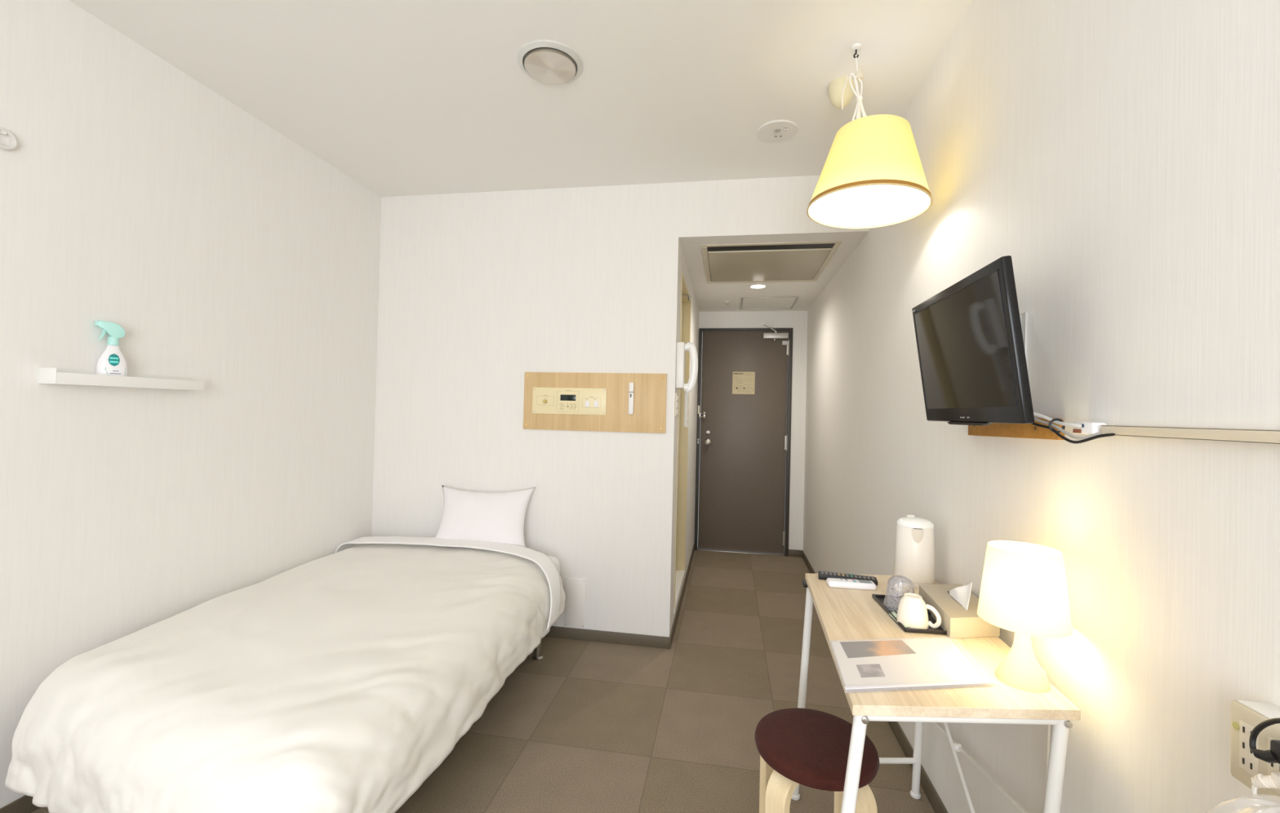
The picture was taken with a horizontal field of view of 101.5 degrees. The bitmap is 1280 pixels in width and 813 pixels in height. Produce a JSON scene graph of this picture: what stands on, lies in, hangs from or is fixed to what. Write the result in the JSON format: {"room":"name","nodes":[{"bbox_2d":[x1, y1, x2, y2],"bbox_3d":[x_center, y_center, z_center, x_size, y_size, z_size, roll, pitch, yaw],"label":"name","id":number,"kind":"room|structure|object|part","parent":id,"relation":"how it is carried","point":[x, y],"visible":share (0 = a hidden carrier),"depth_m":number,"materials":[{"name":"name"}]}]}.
{"room":"hotel room","nodes":[
{"label":"hotel room","id":0,"kind":"room"},
{"bbox_2d":[0,0,382,808],"bbox_3d":[-1.876,-0.029,1.023,0.100,2.393,4.195,1,-1,10],"label":"wall","id":1,"kind":"structure","parent":0,"point":[228,255],"depth_m":1.81,"materials":[{"name":"paint"}]},
{"bbox_2d":[0,126,17,150],"bbox_3d":[-1.735,-0.730,1.423,0.015,0.058,0.058,1,-1,10],"label":"wall hook","id":2,"kind":"object","parent":1,"relation":"attached to","point":[2,131],"visible":1,"depth_m":1.43,"materials":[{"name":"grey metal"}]},
{"bbox_2d":[0,795,39,812],"bbox_3d":[-1.852,1.139,0.990,0.008,0.058,3.975,1,-1,10],"label":"baseboard","id":3,"kind":"structure","parent":1,"relation":"attached to","point":[24,804],"depth_m":1.49,"materials":[{"name":"brown plastic"}]},
{"bbox_2d":[38,367,204,391],"bbox_3d":[-1.675,-0.086,1.722,0.062,0.047,0.432,1,-1,10],"label":"wall shelf","id":4,"kind":"object","parent":1,"relation":"attached to","point":[46,375],"visible":1,"depth_m":1.65,"materials":[{"name":"white wood"}]},
{"bbox_2d":[94,320,127,376],"bbox_3d":[-1.685,-0.172,1.667,0.033,0.194,0.078,1,-1,35],"label":"spray bottle","id":5,"kind":"object","parent":4,"relation":"on","point":[112,362],"visible":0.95,"depth_m":1.66,"materials":[{"name":"white plastic"}]},
{"bbox_3d":[-1.702,-0.093,1.726,0.008,0.035,0.425,1,-1,10],"label":"rail","id":6,"kind":"part","parent":4,"relation":"part of","materials":[{"name":"white wood"}]},
{"bbox_2d":[31,550,934,812],"bbox_3d":[-0.399,1.252,1.748,2.828,0.080,6.154,1,-1,10],"label":"floor","id":7,"kind":"structure","parent":0,"point":[585,726],"depth_m":2.06,"materials":[{"name":"brown tile"}]},
{"bbox_2d":[384,543,559,660],"bbox_3d":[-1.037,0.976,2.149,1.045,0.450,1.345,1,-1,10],"label":"bed","id":8,"kind":"object","parent":7,"relation":"on","point":[537,656],"visible":0.13,"depth_m":2.53,"materials":[{"name":"grey fabric"}]},
{"bbox_2d":[4,544,565,812],"bbox_3d":[-1.076,0.877,1.847,1.214,0.373,1.617,1,-1,10],"label":"duvet","id":9,"kind":"object","parent":8,"relation":"on","point":[340,682],"visible":0.97,"depth_m":1.37,"materials":[{"name":"white fabric"}]},
{"bbox_2d":[334,536,560,630],"bbox_3d":[-0.931,0.815,2.593,1.267,0.262,0.308,1,-1,20],"label":"sheet","id":10,"kind":"object","parent":9,"relation":"on","point":[543,561],"visible":0.98,"depth_m":2.58,"materials":[{"name":"white fabric"}]},
{"bbox_3d":[-1.034,0.851,2.150,1.045,0.200,1.345,1,-1,10],"label":"mattress","id":11,"kind":"part","parent":8,"relation":"part of","materials":[{"name":"white fabric"}]},
{"bbox_2d":[435,484,535,546],"bbox_3d":[-0.825,0.581,2.747,0.530,0.325,0.148,1,-1,8],"label":"pillow","id":12,"kind":"object","parent":8,"relation":"on","point":[491,517],"visible":0.97,"depth_m":2.70,"materials":[{"name":"white fabric"}]},
{"bbox_3d":[-0.493,1.127,2.534,0.033,0.167,0.033,1,-1,10],"label":"leg","id":13,"kind":"part","parent":8,"relation":"part of","materials":[{"name":"metal"}]},
{"bbox_2d":[697,547,784,555],"bbox_3d":[0.878,1.271,4.577,0.748,0.008,0.072,1,-1,10],"label":"threshold","id":14,"kind":"object","parent":7,"relation":"on","point":[701,549],"visible":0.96,"depth_m":4.55,"materials":[{"name":"metal"}]},
{"bbox_2d":[754,707,879,812],"bbox_3d":[0.408,1.004,1.232,0.278,0.442,0.278,1,-1,19],"label":"stool","id":15,"kind":"object","parent":7,"relation":"on","point":[806,747],"visible":0.85,"depth_m":1.18,"materials":[{"name":"brown wood"}]},
{"bbox_3d":[0.357,1.022,1.301,0.052,0.406,0.112,2,-1,-36],"label":"leg","id":16,"kind":"part","parent":15,"relation":"part of","materials":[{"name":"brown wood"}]},
{"bbox_3d":[0.338,1.020,1.182,0.112,0.406,0.052,2,-1,-36],"label":"leg","id":17,"kind":"part","parent":15,"relation":"part of","materials":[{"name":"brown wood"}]},
{"bbox_3d":[0.477,1.024,1.282,0.112,0.406,0.052,2,-1,-36],"label":"leg","id":18,"kind":"part","parent":15,"relation":"part of","materials":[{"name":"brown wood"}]},
{"bbox_3d":[0.458,1.022,1.162,0.052,0.406,0.112,2,-1,-36],"label":"leg","id":19,"kind":"part","parent":15,"relation":"part of","materials":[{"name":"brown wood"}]},
{"bbox_2d":[791,573,1080,812],"bbox_3d":[0.606,0.880,1.297,0.492,0.700,0.854,1,-1,10],"label":"desk","id":20,"kind":"object","parent":7,"relation":"on","point":[844,615],"visible":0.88,"depth_m":0.97,"materials":[{"name":"brown wood"}]},
{"bbox_3d":[0.513,0.886,1.647,0.059,0.669,0.023,1,-1,10],"label":"leg","id":21,"kind":"part","parent":20,"relation":"part of","materials":[{"name":"white metal"}]},
{"bbox_2d":[817,570,877,585],"bbox_3d":[0.635,0.525,1.603,0.168,0.018,0.042,1,-1,18],"label":"remote","id":22,"kind":"object","parent":20,"relation":"on","point":[822,575],"visible":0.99,"depth_m":1.60,"materials":[{"name":"black plastic"}]},
{"bbox_2d":[826,577,876,590],"bbox_3d":[0.622,0.523,1.542,0.134,0.020,0.044,1,-1,9],"label":"remote","id":23,"kind":"object","parent":20,"relation":"on","point":[852,584],"visible":1,"depth_m":1.53,"materials":[{"name":"white plastic"}]},
{"bbox_3d":[0.348,0.874,0.928,0.098,0.671,0.023,1,-1,2],"label":"leg","id":24,"kind":"part","parent":20,"relation":"part of","materials":[{"name":"white metal"}]},
{"bbox_2d":[871,594,946,635],"bbox_3d":[0.688,0.527,1.335,0.109,0.010,0.236,1,-1,7],"label":"tray","id":25,"kind":"object","parent":20,"relation":"on","point":[890,604],"visible":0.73,"depth_m":1.35,"materials":[{"name":"black paint"}]},
{"bbox_2d":[888,610,909,627],"bbox_3d":[0.633,0.521,1.280,0.014,0.010,0.085,1,-1,3],"label":"sachet","id":26,"kind":"object","parent":25,"relation":"on","point":[893,612],"visible":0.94,"depth_m":1.30,"materials":[{"name":"white paper"}]},
{"bbox_2d":[896,593,941,629],"bbox_3d":[0.671,0.494,1.265,0.091,0.069,0.070,1,-1,10],"label":"teacup","id":27,"kind":"object","parent":25,"relation":"on","point":[912,611],"visible":1,"depth_m":1.24,"materials":[{"name":"white ceramic"}]},
{"bbox_3d":[0.699,0.502,1.246,0.010,0.053,0.034,2,-1,-43],"label":"handle","id":28,"kind":"part","parent":27,"relation":"part of","materials":[{"name":"white ceramic"}]},
{"bbox_2d":[831,637,995,689],"bbox_3d":[0.544,0.522,1.071,0.371,0.007,0.202,1,-1,-7],"label":"folder","id":29,"kind":"object","parent":20,"relation":"on","point":[923,662],"visible":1,"depth_m":1.05,"materials":[{"name":"white paper"}]},
{"bbox_2d":[856,663,885,677],"bbox_3d":[0.452,0.518,1.025,0.051,0.001,0.067,1,-1,10],"label":"picture","id":30,"kind":"object","parent":29,"relation":"on","point":[863,670],"depth_m":1.02},
{"bbox_2d":[840,640,916,657],"bbox_3d":[0.507,0.520,1.123,0.168,0.001,0.074,1,-1,-7],"label":"photo","id":31,"kind":"object","parent":29,"relation":"on","point":[872,648],"depth_m":1.12},
{"bbox_2d":[893,514,934,588],"bbox_3d":[0.838,0.439,1.604,0.111,0.200,0.122,2,-1,-13],"label":"electric kettle","id":32,"kind":"object","parent":20,"relation":"on","point":[914,548],"visible":0.98,"depth_m":1.56,"materials":[{"name":"white plastic"}]},
{"bbox_3d":[0.842,0.352,1.599,0.104,0.022,0.104,1,-1,10],"label":"lid","id":33,"kind":"part","parent":32,"relation":"part of","materials":[{"name":"white plastic"}]},
{"bbox_3d":[0.823,0.385,1.549,0.033,0.042,0.003,1,-1,20],"label":"spout","id":34,"kind":"part","parent":32,"relation":"part of","materials":[{"name":"beige plastic"}]},
{"bbox_3d":[0.889,0.895,1.657,0.023,0.669,0.046,2,-1,-21],"label":"leg","id":35,"kind":"part","parent":20,"relation":"part of","materials":[{"name":"white metal"}]},
{"bbox_2d":[919,582,999,638],"bbox_3d":[0.799,0.482,1.322,0.120,0.106,0.287,1,-1,13],"label":"tissue box","id":36,"kind":"object","parent":20,"relation":"on","point":[957,606],"visible":0.96,"depth_m":1.25,"materials":[{"name":"beige wood"}]},
{"bbox_3d":[0.573,0.554,0.931,0.358,0.018,0.016,1,-1,0],"label":"rail","id":37,"kind":"part","parent":20,"relation":"part of","materials":[{"name":"white metal"}]},
{"bbox_2d":[977,540,1072,783],"bbox_3d":[0.732,0.746,1.006,0.149,0.947,0.149,1,-1,10],"label":"table lamp","id":38,"kind":"object","parent":20,"relation":"on","point":[1024,589],"visible":0.91,"depth_m":0.97,"materials":[{"name":"white fabric"}]},
{"bbox_3d":[0.742,0.344,1.011,0.149,0.142,0.149,1,-1,10],"label":"lamp shade","id":39,"kind":"part","parent":38,"relation":"part of","materials":[{"name":"white fabric"}]},
{"bbox_3d":[0.786,0.872,1.036,0.047,0.698,0.028,1,-1,10],"label":"cord","id":40,"kind":"part","parent":38,"relation":"part of","materials":[{"name":"white plastic"}]},
{"bbox_3d":[0.714,0.882,0.928,0.084,0.670,0.023,1,-1,0],"label":"leg","id":41,"kind":"part","parent":20,"relation":"part of","materials":[{"name":"white metal"}]},
{"bbox_2d":[69,0,971,196],"bbox_3d":[-0.502,-1.236,0.811,2.828,0.080,4.195,1,-1,10],"label":"ceiling","id":42,"kind":"structure","parent":0,"point":[399,97],"depth_m":1.87,"materials":[{"name":"white paint"}]},
{"bbox_2d":[517,40,582,84],"bbox_3d":[-0.308,-1.170,1.794,0.220,0.020,0.220,1,-1,10],"label":"ceiling vent","id":43,"kind":"object","parent":42,"relation":"in","point":[547,65],"visible":1,"depth_m":1.77,"materials":[{"name":"white plastic"}]},
{"bbox_2d":[756,120,798,142],"bbox_3d":[0.575,-1.147,2.188,0.166,0.014,0.166,1,-1,10],"label":"smoke detector","id":44,"kind":"object","parent":42,"relation":"in","point":[775,131],"visible":1,"depth_m":2.18,"materials":[{"name":"white plastic"}]},
{"bbox_2d":[806,43,932,229],"bbox_3d":[0.733,-0.890,1.677,0.367,0.533,0.368,1,-1,40],"label":"pendant lamp","id":45,"kind":"object","parent":42,"relation":"hanging from","point":[873,175],"visible":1,"depth_m":1.62,"materials":[{"name":"yellow fabric"}]},
{"bbox_3d":[0.697,-0.995,1.761,0.072,0.256,0.194,1,-1,-8],"label":"cord","id":46,"kind":"part","parent":45,"relation":"part of","materials":[{"name":"white fabric"}]},
{"bbox_3d":[0.729,-0.753,1.674,0.364,0.252,0.364,1,-1,10],"label":"lamp shade","id":47,"kind":"part","parent":45,"relation":"part of","materials":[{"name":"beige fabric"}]},
{"bbox_2d":[371,175,869,637],"bbox_3d":[-0.195,0.032,2.806,2.628,2.393,0.120,1,-1,10],"label":"wall","id":48,"kind":"structure","parent":0,"point":[479,291],"depth_m":2.79,"materials":[{"name":"paint"}]},
{"bbox_2d":[564,577,585,627],"bbox_3d":[-0.344,1.032,2.752,0.110,0.254,0.004,1,-1,10],"label":"access panel","id":49,"kind":"object","parent":48,"relation":"attached to","point":[575,588],"visible":1,"depth_m":2.75,"materials":[{"name":"white"}]},
{"bbox_2d":[523,372,666,433],"bbox_3d":[-0.246,-0.024,2.739,0.768,0.306,0.030,1,-1,10],"label":"headboard panel","id":50,"kind":"object","parent":48,"relation":"attached to","point":[553,401],"visible":1,"depth_m":2.74,"materials":[{"name":"brown wood"}]},
{"bbox_2d":[536,391,600,412],"bbox_3d":[-0.377,-0.026,2.759,0.351,0.110,0.001,1,-1,10],"label":"control panel","id":51,"kind":"object","parent":50,"relation":"attached to","point":[546,401],"depth_m":2.76,"materials":[{"name":"beige plastic"}]},
{"bbox_3d":[-0.375,-0.029,2.761,0.404,0.140,0.005,1,-1,10],"label":"control plate","id":52,"kind":"part","parent":50,"relation":"part of","materials":[{"name":"beige plastic"}]},
{"bbox_2d":[585,400,589,407],"bbox_3d":[-0.276,-0.014,2.740,0.024,0.034,0.004,1,-1,10],"label":"rocker switch","id":53,"kind":"object","parent":50,"relation":"attached to","point":[587,402],"depth_m":2.74,"materials":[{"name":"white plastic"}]},
{"bbox_2d":[593,400,598,407],"bbox_3d":[-0.229,-0.013,2.732,0.024,0.034,0.004,1,-1,10],"label":"rocker switch","id":54,"kind":"object","parent":50,"relation":"attached to","point":[595,402],"depth_m":2.73,"materials":[{"name":"white plastic"}]},
{"bbox_2d":[628,382,634,414],"bbox_3d":[-0.045,-0.041,2.696,0.025,0.164,0.024,1,-1,10],"label":"flashlight","id":55,"kind":"object","parent":50,"relation":"attached to","point":[631,389],"visible":1,"depth_m":2.69,"materials":[{"name":"white plastic"}]},
{"bbox_2d":[544,626,669,648],"bbox_3d":[-0.686,1.188,2.805,1.692,0.058,0.008,1,-1,10],"label":"baseboard","id":56,"kind":"structure","parent":48,"relation":"attached to","point":[632,639],"depth_m":2.71,"materials":[{"name":"brown plastic"}]},
{"bbox_2d":[671,247,699,626],"bbox_3d":[0.298,0.197,3.724,0.100,2.108,1.859,1,-1,10],"label":"wall","id":57,"kind":"structure","parent":0,"point":[692,415],"depth_m":3.89,"materials":[{"name":"paint"}]},
{"bbox_2d":[675,392,678,417],"bbox_3d":[0.194,-0.008,2.736,0.013,0.124,0.070,1,-1,10],"label":"switch plate","id":58,"kind":"object","parent":57,"relation":"attached to","point":[676,393],"visible":1,"depth_m":2.70,"materials":[{"name":"beige plastic"}]},
{"bbox_2d":[668,544,694,648],"bbox_3d":[0.314,1.221,3.625,0.008,0.058,1.957,1,-1,10],"label":"baseboard","id":59,"kind":"structure","parent":57,"relation":"attached to","point":[674,624],"depth_m":3.21,"materials":[{"name":"brown plastic"}]},
{"bbox_2d":[673,271,691,613],"bbox_3d":[0.230,0.201,3.244,0.121,1.885,0.720,1,-1,10],"label":"door","id":60,"kind":"structure","parent":57,"relation":"in","point":[686,299],"depth_m":3.57,"materials":[{"name":"beige laminate"}]},
{"bbox_3d":[0.199,1.126,3.235,0.104,0.034,0.720,1,-1,10],"label":"sill","id":61,"kind":"part","parent":60,"relation":"part of","materials":[{"name":"white wood"}]},
{"bbox_3d":[0.199,0.195,3.249,0.033,1.821,0.672,1,-1,10],"label":"panel","id":62,"kind":"part","parent":60,"relation":"part of","materials":[{"name":"beige"}]},
{"bbox_2d":[675,342,697,427],"bbox_3d":[0.247,-0.115,2.744,0.111,0.449,0.090,1,-1,10],"label":"wall telephone","id":63,"kind":"object","parent":57,"relation":"attached to","point":[682,347],"visible":1,"depth_m":2.73,"materials":[{"name":"white plastic"}]},
{"bbox_3d":[0.244,0.012,2.743,0.023,0.196,0.024,1,-1,10],"label":"coiled cord","id":64,"kind":"part","parent":63,"relation":"part of","materials":[{"name":"white plastic"}]},
{"bbox_2d":[693,311,807,550],"bbox_3d":[0.917,0.222,4.613,1.027,2.108,0.100,1,-1,10],"label":"wall","id":65,"kind":"structure","parent":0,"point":[796,320],"depth_m":4.50,"materials":[{"name":"paint"}]},
{"bbox_2d":[694,322,792,556],"bbox_3d":[0.902,0.274,4.578,0.804,2.003,0.152,1,-1,10],"label":"door","id":66,"kind":"structure","parent":65,"relation":"attached to","point":[743,473],"depth_m":4.57,"materials":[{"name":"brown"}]},
{"bbox_3d":[0.595,0.313,4.591,0.062,0.062,0.071,1,-1,10],"label":"knob","id":67,"kind":"part","parent":66,"relation":"part of","materials":[{"name":"metal"}]},
{"bbox_2d":[732,371,755,394],"bbox_3d":[0.908,-0.206,4.582,0.192,0.196,0.002,1,-1,10],"label":"notice","id":68,"kind":"object","parent":66,"relation":"attached to","point":[743,382],"visible":1,"depth_m":4.58,"materials":[{"name":"beige paper"}]},
{"bbox_3d":[1.115,-0.647,4.510,0.129,0.153,0.045,1,-1,2],"label":"closer arm","id":69,"kind":"part","parent":66,"relation":"part of","materials":[{"name":"metal"}]},
{"bbox_2d":[788,549,801,557],"bbox_3d":[1.327,1.256,4.473,0.112,0.058,0.008,1,-1,10],"label":"baseboard","id":70,"kind":"structure","parent":65,"relation":"attached to","point":[792,553],"depth_m":4.47,"materials":[{"name":"brown plastic"}]},
{"bbox_2d":[680,239,862,311],"bbox_3d":[0.838,-0.885,3.701,1.127,0.080,1.959,1,-1,10],"label":"ceiling","id":71,"kind":"structure","parent":0,"point":[709,297],"depth_m":3.71,"materials":[{"name":"white paint"}]},
{"bbox_2d":[749,283,767,288],"bbox_3d":[0.827,-0.842,3.662,0.124,0.007,0.124,1,-1,10],"label":"recessed light","id":72,"kind":"object","parent":71,"relation":"in","point":[757,286],"visible":1,"depth_m":3.65,"materials":[{"name":"white plastic"}]},
{"bbox_2d":[740,296,799,309],"bbox_3d":[1.030,-0.832,4.211,0.430,0.006,0.460,1,-1,10],"label":"ceiling hatch","id":73,"kind":"object","parent":71,"relation":"attached to","point":[761,302],"visible":1,"depth_m":4.19,"materials":[{"name":"silver metal"}]},
{"bbox_2d":[701,240,842,283],"bbox_3d":[0.749,-0.848,3.133,0.718,0.012,0.790,1,-1,10],"label":"air conditioner","id":74,"kind":"object","parent":71,"relation":"attached to","point":[794,261],"visible":1,"depth_m":3.04,"materials":[{"name":"beige plastic"}]},
{"bbox_3d":[0.757,-0.847,3.180,0.658,0.008,0.628,1,-1,10],"label":"intake panel","id":75,"kind":"part","parent":74,"relation":"part of","materials":[{"name":"beige"}]},
{"bbox_2d":[802,0,1279,812],"bbox_3d":[0.975,0.045,1.536,0.100,2.393,6.154,1,-1,10],"label":"wall","id":76,"kind":"structure","parent":0,"point":[1123,156],"depth_m":0.93,"materials":[{"name":"paint"}]},
{"bbox_2d":[801,550,947,812],"bbox_3d":[0.894,1.210,1.532,0.008,0.058,5.954,1,-1,10],"label":"baseboard","id":77,"kind":"structure","parent":76,"relation":"attached to","point":[931,794],"depth_m":1.72,"materials":[{"name":"brown plastic"}]},
{"bbox_2d":[968,417,1064,439],"bbox_3d":[0.865,0.050,1.228,0.014,0.050,0.394,1,-1,10],"label":"board","id":78,"kind":"object","parent":76,"relation":"attached to","point":[994,429],"visible":0.57,"depth_m":1.18,"materials":[{"name":"brown wood"}]},
{"bbox_2d":[1019,311,1029,374],"bbox_3d":[0.840,-0.111,1.217,0.066,0.200,0.100,1,-1,10],"label":"wall bracket","id":79,"kind":"object","parent":76,"relation":"attached to","point":[1024,317],"visible":0.06,"depth_m":1.16,"materials":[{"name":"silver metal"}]},
{"bbox_2d":[911,255,1034,426],"bbox_3d":[0.760,-0.119,1.222,0.080,0.325,0.490,1,-1,9],"label":"television","id":80,"kind":"object","parent":79,"relation":"attached to","point":[974,371],"visible":1,"depth_m":1.13,"materials":[{"name":"black plastic"}]},
{"bbox_3d":[0.741,-0.129,1.226,0.003,0.267,0.460,-7,-2,9],"label":"frame","id":81,"kind":"part","parent":80,"relation":"part of","materials":[{"name":"black plastic"}]},
{"bbox_3d":[0.765,0.039,1.219,0.016,0.006,0.199,-7,-2,9],"label":"trim","id":82,"kind":"part","parent":80,"relation":"part of","materials":[{"name":"black plastic"}]},
{"bbox_3d":[0.837,-0.114,1.217,0.058,0.186,0.072,1,-1,10],"label":"arm","id":83,"kind":"part","parent":79,"relation":"part of","materials":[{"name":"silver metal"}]},
{"bbox_2d":[1072,422,1106,434],"bbox_3d":[0.809,0.039,0.943,0.025,0.022,0.056,1,-1,10],"label":"power adapter","id":84,"kind":"object","parent":76,"relation":"attached to","point":[1087,428],"visible":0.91,"depth_m":0.93,"materials":[{"name":"white plastic"}]},
{"bbox_2d":[1101,425,1279,444],"bbox_3d":[0.673,0.028,0.102,0.020,0.017,1.625,1,-1,10],"label":"wall rail","id":85,"kind":"object","parent":76,"relation":"attached to","point":[1234,435],"visible":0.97,"depth_m":0.71,"materials":[{"name":"beige plastic"}]},
{"bbox_2d":[1033,412,1101,429],"bbox_3d":[0.799,0.023,0.981,0.012,0.036,0.205,1,-1,-3],"label":"cable","id":86,"kind":"object","parent":85,"relation":"attached to","point":[1064,424],"visible":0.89,"depth_m":0.99,"materials":[{"name":"white plastic"}]},
{"bbox_2d":[1048,417,1065,432],"bbox_3d":[0.793,0.037,0.994,0.028,0.028,0.004,1,-1,10],"label":"cable tie","id":87,"kind":"object","parent":86,"relation":"attached to","point":[1056,419],"visible":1,"depth_m":0.99,"materials":[{"name":"black plastic"}]},
{"bbox_2d":[1034,417,1102,439],"bbox_3d":[0.794,0.037,0.981,0.017,0.047,0.225,1,-1,-1],"label":"cable","id":88,"kind":"object","parent":85,"relation":"attached to","point":[1058,428],"visible":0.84,"depth_m":0.96,"materials":[{"name":"grey plastic"}]},
{"bbox_2d":[1031,422,1115,444],"bbox_3d":[0.789,0.045,0.976,0.019,0.045,0.224,1,-1,1],"label":"cable","id":89,"kind":"object","parent":85,"relation":"attached to","point":[1054,430],"visible":0.83,"depth_m":0.94,"materials":[{"name":"black plastic"}]},
{"bbox_2d":[1230,700,1279,809],"bbox_3d":[0.732,0.404,0.581,0.046,0.093,0.114,1,-1,10],"label":"wall outlet","id":90,"kind":"object","parent":76,"relation":"attached to","point":[1246,716],"visible":0.75,"depth_m":0.61,"materials":[{"name":"white plastic"}]},
{"bbox_2d":[1248,718,1279,764],"bbox_3d":[0.690,0.358,0.544,0.026,0.065,0.100,1,-1,10],"label":"plug","id":91,"kind":"object","parent":90,"relation":"attached to","point":[1272,756],"visible":1,"depth_m":0.57,"materials":[{"name":"black plastic"}]},
{"bbox_2d":[1251,772,1279,812],"bbox_3d":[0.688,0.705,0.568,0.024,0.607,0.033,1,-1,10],"label":"plug","id":92,"kind":"object","parent":90,"relation":"attached to","point":[1273,781],"visible":1,"depth_m":0.58,"materials":[{"name":"beige plastic"}]},
{"bbox_3d":[0.686,0.716,0.578,0.006,0.585,0.018,2,-1,-36],"label":"cord","id":93,"kind":"part","parent":92,"relation":"part of","materials":[{"name":"white plastic"}]}
]}

